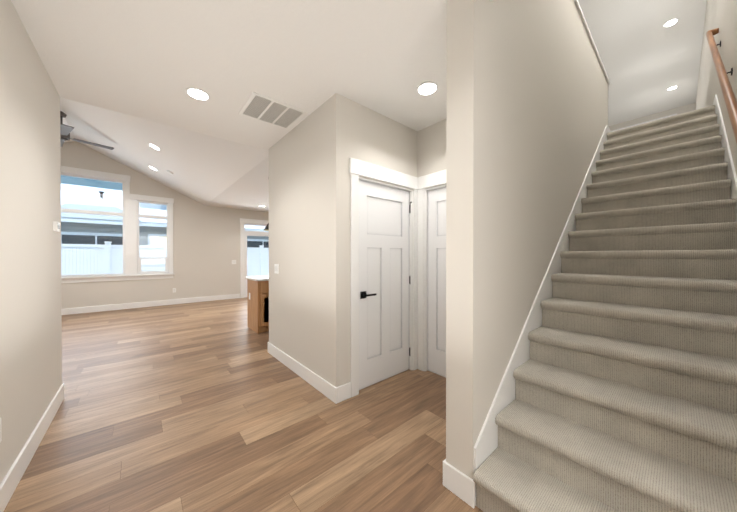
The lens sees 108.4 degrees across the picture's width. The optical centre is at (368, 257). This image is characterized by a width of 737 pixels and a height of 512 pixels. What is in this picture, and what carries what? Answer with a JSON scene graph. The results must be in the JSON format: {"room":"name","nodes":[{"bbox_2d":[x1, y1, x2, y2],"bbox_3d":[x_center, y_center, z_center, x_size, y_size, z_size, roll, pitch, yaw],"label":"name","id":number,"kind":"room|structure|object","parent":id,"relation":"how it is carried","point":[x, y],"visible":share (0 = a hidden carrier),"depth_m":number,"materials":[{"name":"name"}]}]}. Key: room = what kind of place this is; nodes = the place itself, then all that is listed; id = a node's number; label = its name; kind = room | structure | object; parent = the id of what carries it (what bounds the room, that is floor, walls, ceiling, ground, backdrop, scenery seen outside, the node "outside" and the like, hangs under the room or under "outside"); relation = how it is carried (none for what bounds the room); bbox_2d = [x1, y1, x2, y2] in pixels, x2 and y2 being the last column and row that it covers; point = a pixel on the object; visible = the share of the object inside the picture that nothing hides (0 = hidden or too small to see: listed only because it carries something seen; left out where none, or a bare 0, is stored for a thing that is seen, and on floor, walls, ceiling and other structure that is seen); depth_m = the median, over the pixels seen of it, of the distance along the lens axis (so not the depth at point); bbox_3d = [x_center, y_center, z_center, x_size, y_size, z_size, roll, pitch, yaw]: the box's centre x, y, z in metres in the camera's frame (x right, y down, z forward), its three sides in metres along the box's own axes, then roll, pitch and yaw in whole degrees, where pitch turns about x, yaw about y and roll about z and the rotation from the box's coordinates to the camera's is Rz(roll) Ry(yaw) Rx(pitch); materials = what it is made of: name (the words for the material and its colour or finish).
{"room":"entry hallway","nodes":[
{"label":"entry hallway","id":0,"kind":"room"},
{"bbox_2d":[0,0,61,483],"bbox_3d":[-0.560,-0.893,-0.287,0.120,4.400,7.000,0,0,-41],"label":"wall","id":1,"kind":"structure","parent":0,"point":[30,290],"depth_m":1.68,"materials":[{"name":"grey paint"}]},
{"bbox_2d":[0,418,1,441],"bbox_3d":[-1.851,0.878,1.328,0.008,0.120,0.075,0,0,-41],"label":"outlet","id":2,"kind":"object","parent":1,"relation":"attached to","point":[0,429],"visible":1,"depth_m":1.35,"materials":[{"name":"white plastic"}]},
{"bbox_2d":[0,383,63,511],"bbox_3d":[-0.541,1.236,-0.194,0.014,0.140,6.900,0,0,-41],"label":"baseboard","id":3,"kind":"structure","parent":1,"relation":"attached to","point":[15,473],"depth_m":1.64,"materials":[{"name":"white wood"}]},
{"bbox_2d":[53,221,59,231],"bbox_3d":[-2.626,-0.257,2.239,0.024,0.080,0.100,0,0,-41],"label":"thermostat","id":4,"kind":"object","parent":1,"relation":"attached to","point":[56,226],"visible":1,"depth_m":2.21,"materials":[{"name":"white plastic"}]},
{"bbox_2d":[63,118,77,142],"bbox_3d":[-5.855,-2.050,3.189,2.590,1.306,5.420,0,0,-41],"label":"ceiling","id":5,"kind":"structure","parent":0,"point":[72,136],"depth_m":5.66,"materials":[{"name":"white paint"}]},
{"bbox_2d":[61,142,268,308],"bbox_3d":[-4.855,-0.934,7.522,9.740,4.400,0.150,0,0,-41],"label":"wall","id":6,"kind":"structure","parent":0,"point":[206,245],"depth_m":7.23,"materials":[{"name":"grey paint"}]},
{"bbox_2d":[61,166,174,282],"bbox_3d":[-6.554,-0.711,6.002,3.520,2.570,0.170,0,0,-41],"label":"window","id":7,"kind":"structure","parent":6,"relation":"in","point":[96,213],"depth_m":6.48,"materials":[{"name":"white"}]},
{"bbox_2d":[61,294,239,314],"bbox_3d":[-6.183,1.202,6.287,5.860,0.140,0.014,0,0,-41],"label":"baseboard","id":8,"kind":"structure","parent":6,"relation":"attached to","point":[89,309],"depth_m":6.68,"materials":[{"name":"white wood"}]},
{"bbox_2d":[138,201,168,274],"bbox_3d":[-5.584,-0.496,6.900,0.640,1.870,0.070,0,0,-41],"label":"window","id":9,"kind":"structure","parent":6,"relation":"in","point":[151,217],"depth_m":6.89,"materials":[{"name":"white"}]},
{"bbox_2d":[240,218,268,297],"bbox_3d":[-3.204,0.029,8.844,2.010,2.460,0.058,0,0,-41],"label":"door frame","id":10,"kind":"structure","parent":6,"relation":"attached to","point":[253,221],"depth_m":8.22,"materials":[{"name":"white wood"}]},
{"bbox_2d":[244,223,268,296],"bbox_3d":[-3.240,0.094,8.887,1.800,2.330,0.127,0,0,-41],"label":"glass door","id":11,"kind":"structure","parent":6,"relation":"in","point":[253,233],"depth_m":8.39,"materials":[{"name":"white"}]},
{"bbox_2d":[4,297,482,511],"bbox_3d":[-0.957,1.350,2.940,9.800,0.120,12.400,0,0,-41],"label":"floor","id":12,"kind":"structure","parent":0,"point":[211,406],"depth_m":1.97,"materials":[{"name":"brown wood"}]},
{"bbox_2d":[247,280,268,333],"bbox_3d":[-1.145,0.834,5.382,2.304,0.885,0.631,0,0,-41],"label":"kitchen island","id":13,"kind":"object","parent":12,"relation":"on","point":[258,304],"depth_m":4.52,"materials":[{"name":"brown wood"}]},
{"bbox_2d":[245,276,268,279],"bbox_3d":[-1.152,0.374,5.398,2.370,0.035,0.665,0,0,-41],"label":"island countertop","id":14,"kind":"structure","parent":13,"relation":"on","point":[250,277],"depth_m":4.70,"materials":[{"name":"white stone"}]},
{"bbox_2d":[473,105,736,511],"bbox_3d":[2.397,-0.244,2.322,4.098,3.070,0.952,0,0,-41],"label":"staircase","id":15,"kind":"structure","parent":12,"relation":"on","point":[625,377],"depth_m":1.56,"materials":[{"name":"grey carpet"}]},
{"bbox_2d":[11,0,493,211],"bbox_3d":[0.081,-2.080,3.746,7.150,1.251,12.300,0,0,-41],"label":"ceiling","id":16,"kind":"structure","parent":0,"point":[152,60],"depth_m":2.06,"materials":[{"name":"white paint"}]},
{"bbox_2d":[60,111,113,149],"bbox_3d":[-5.496,-2.341,4.760,1.068,0.501,1.068,0,0,-10],"label":"ceiling fan","id":17,"kind":"object","parent":16,"relation":"hanging from","point":[65,130],"visible":0.54,"depth_m":4.75,"materials":[{"name":"grey metal"}]},
{"bbox_2d":[149,143,159,150],"bbox_3d":[-3.895,-2.007,4.843,0.172,0.083,0.186,0,0,-41],"label":"ceiling light","id":18,"kind":"object","parent":16,"relation":"attached to","point":[154,146],"visible":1,"depth_m":4.83,"materials":[{"name":"white"}]},
{"bbox_2d":[185,87,209,100],"bbox_3d":[-1.512,-1.443,2.358,0.186,0.008,0.186,0,0,-41],"label":"recessed light","id":19,"kind":"object","parent":16,"relation":"in","point":[197,93],"visible":1,"depth_m":2.35,"materials":[{"name":"white plastic"}]},
{"bbox_2d":[263,177,268,230],"bbox_3d":[-1.778,-0.975,4.884,0.300,0.970,0.300,0,0,-41],"label":"pendant light","id":20,"kind":"object","parent":16,"relation":"hanging from","point":[266,228],"visible":0.21,"depth_m":4.80,"materials":[{"name":"black metal"}]},
{"bbox_2d":[238,91,307,129],"bbox_3d":[-0.963,-1.445,2.670,0.520,0.008,0.480,0,0,-41],"label":"ceiling vent","id":21,"kind":"object","parent":16,"relation":"in","point":[265,109],"visible":1,"depth_m":2.64,"materials":[{"name":"white metal"}]},
{"bbox_2d":[416,81,437,95],"bbox_3d":[0.504,-1.443,2.280,0.186,0.008,0.186,0,0,-41],"label":"recessed light","id":22,"kind":"object","parent":16,"relation":"in","point":[427,88],"visible":1,"depth_m":2.27,"materials":[{"name":"white plastic"}]},
{"bbox_2d":[268,93,346,386],"bbox_3d":[-0.771,-0.131,3.006,0.120,2.840,1.630,0,0,-41],"label":"wall","id":23,"kind":"structure","parent":0,"point":[308,237],"depth_m":2.67,"materials":[{"name":"grey paint"}]},
{"bbox_2d":[274,264,278,273],"bbox_3d":[-1.168,0.147,3.372,0.008,0.120,0.121,0,0,-41],"label":"light switch","id":24,"kind":"object","parent":23,"relation":"attached to","point":[276,266],"visible":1,"depth_m":3.36,"materials":[{"name":"white plastic"}]},
{"bbox_2d":[268,342,339,403],"bbox_3d":[-0.810,1.220,2.957,0.017,0.140,1.624,0,0,-41],"label":"baseboard","id":25,"kind":"structure","parent":23,"relation":"attached to","point":[332,392],"depth_m":2.73,"materials":[{"name":"white wood"}]},
{"bbox_2d":[347,98,416,382],"bbox_3d":[0.191,-0.130,2.836,1.120,2.840,0.120,0,0,-41],"label":"wall","id":26,"kind":"structure","parent":0,"point":[376,138],"depth_m":2.63,"materials":[{"name":"grey paint"}]},
{"bbox_2d":[359,180,411,389],"bbox_3d":[0.196,0.270,2.781,0.766,2.025,0.103,0,0,-41],"label":"closet door","id":27,"kind":"structure","parent":26,"relation":"in","point":[384,283],"depth_m":2.77,"materials":[{"name":"white wood"}]},
{"bbox_2d":[349,157,445,396],"bbox_3d":[0.524,0.192,2.465,1.100,2.200,1.120,0,0,-41],"label":"door frame","id":28,"kind":"structure","parent":26,"relation":"attached to","point":[418,252],"depth_m":2.62,"materials":[{"name":"white wood"}]},
{"bbox_2d":[417,119,445,188],"bbox_3d":[0.973,-0.129,2.693,0.120,2.840,1.115,0,0,-41],"label":"wall","id":29,"kind":"structure","parent":0,"point":[431,149],"depth_m":2.92,"materials":[{"name":"grey paint"}]},
{"bbox_2d":[427,187,445,376],"bbox_3d":[0.905,0.270,2.712,0.090,2.025,0.754,0,0,-41],"label":"door","id":30,"kind":"structure","parent":29,"relation":"in","point":[436,334],"depth_m":2.92,"materials":[{"name":"white wood"}]},
{"bbox_2d":[446,0,607,478],"bbox_3d":[2.010,-0.639,2.739,4.000,3.860,0.160,0,0,-41],"label":"wall","id":31,"kind":"structure","parent":0,"point":[527,106],"depth_m":1.61,"materials":[{"name":"grey paint"}]},
{"bbox_2d":[443,459,463,489],"bbox_3d":[0.855,1.225,1.874,1.134,0.140,0.014,0,0,-41],"label":"baseboard","id":32,"kind":"structure","parent":31,"relation":"attached to","point":[451,475],"depth_m":1.47,"materials":[{"name":"white wood"}]},
{"bbox_2d":[474,125,609,505],"bbox_3d":[2.116,-0.315,2.718,4.110,3.212,0.012,0,0,-41],"label":"skirt","id":33,"kind":"object","parent":31,"relation":"attached to","point":[486,445],"visible":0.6,"depth_m":1.83,"materials":[{"name":"white wood"}]},
{"bbox_2d":[574,0,609,84],"bbox_3d":[2.018,-2.584,2.736,4.020,0.030,0.200,0,0,-41],"label":"trim","id":34,"kind":"structure","parent":31,"relation":"on","point":[576,2],"depth_m":3.13,"materials":[{"name":"white wood"}]},
{"bbox_2d":[578,0,706,126],"bbox_3d":[4.101,-4.294,5.167,10.420,0.120,3.355,0,0,-41],"label":"ceiling","id":35,"kind":"structure","parent":0,"point":[648,59],"depth_m":5.45,"materials":[{"name":"white paint"}]},
{"bbox_2d":[663,18,678,26],"bbox_3d":[5.458,-4.228,4.799,0.186,0.008,0.186,0,0,-41],"label":"recessed light","id":36,"kind":"object","parent":35,"relation":"in","point":[671,22],"visible":1,"depth_m":4.79,"materials":[{"name":"white plastic"}]},
{"bbox_2d":[609,102,695,130],"bbox_3d":[7.973,-2.982,8.571,0.120,2.740,3.235,0,0,-41],"label":"wall","id":37,"kind":"structure","parent":0,"point":[685,108],"depth_m":7.83,"materials":[{"name":"grey paint"}]},
{"bbox_2d":[610,113,676,131],"bbox_3d":[7.956,-2.946,8.477,0.028,2.270,3.115,0,0,-41],"label":"baseboard","id":38,"kind":"structure","parent":37,"relation":"attached to","point":[644,122],"depth_m":8.02,"materials":[{"name":"white wood"}]},
{"bbox_2d":[696,0,736,174],"bbox_3d":[5.211,-1.522,4.002,10.270,5.612,0.120,0,0,-41],"label":"wall","id":39,"kind":"structure","parent":0,"point":[721,15],"depth_m":2.85,"materials":[{"name":"grey paint"}]},
{"bbox_2d":[706,28,736,142],"bbox_3d":[2.564,-1.195,1.875,3.661,2.799,0.089,0,0,-41],"label":"handrail","id":40,"kind":"object","parent":39,"relation":"attached to","point":[728,95],"visible":1,"depth_m":1.97,"materials":[{"name":"brown wood"}]},
{"bbox_2d":[713,94,736,221],"bbox_3d":[2.745,-0.311,1.983,4.110,3.212,0.012,0,0,-41],"label":"skirt","id":41,"kind":"object","parent":39,"relation":"attached to","point":[731,173],"visible":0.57,"depth_m":2.32,"materials":[{"name":"white wood"}]},
{"label":"outside","id":42,"kind":"structure","parent":0,"visible":0},
{"bbox_3d":[-17.564,1.449,20.323,60.000,0.200,35.790,0,0,-41],"label":"ground","id":43,"kind":"structure","parent":42,"visible":0},
{"bbox_2d":[61,241,268,276],"bbox_3d":[-7.106,0.450,9.650,34.000,1.910,0.160,0,0,-41],"label":"fence","id":44,"kind":"object","parent":43,"relation":"on","point":[110,262],"depth_m":8.61,"materials":[{"name":"plastic"}]},
{"bbox_2d":[61,183,268,247],"bbox_3d":[-11.784,-2.149,15.096,38.000,7.050,10.120,0,0,-41],"label":"neighbouring house","id":45,"kind":"structure","parent":43,"relation":"on","point":[153,208],"depth_m":10.58,"materials":[{"name":"grey"}]}
]}

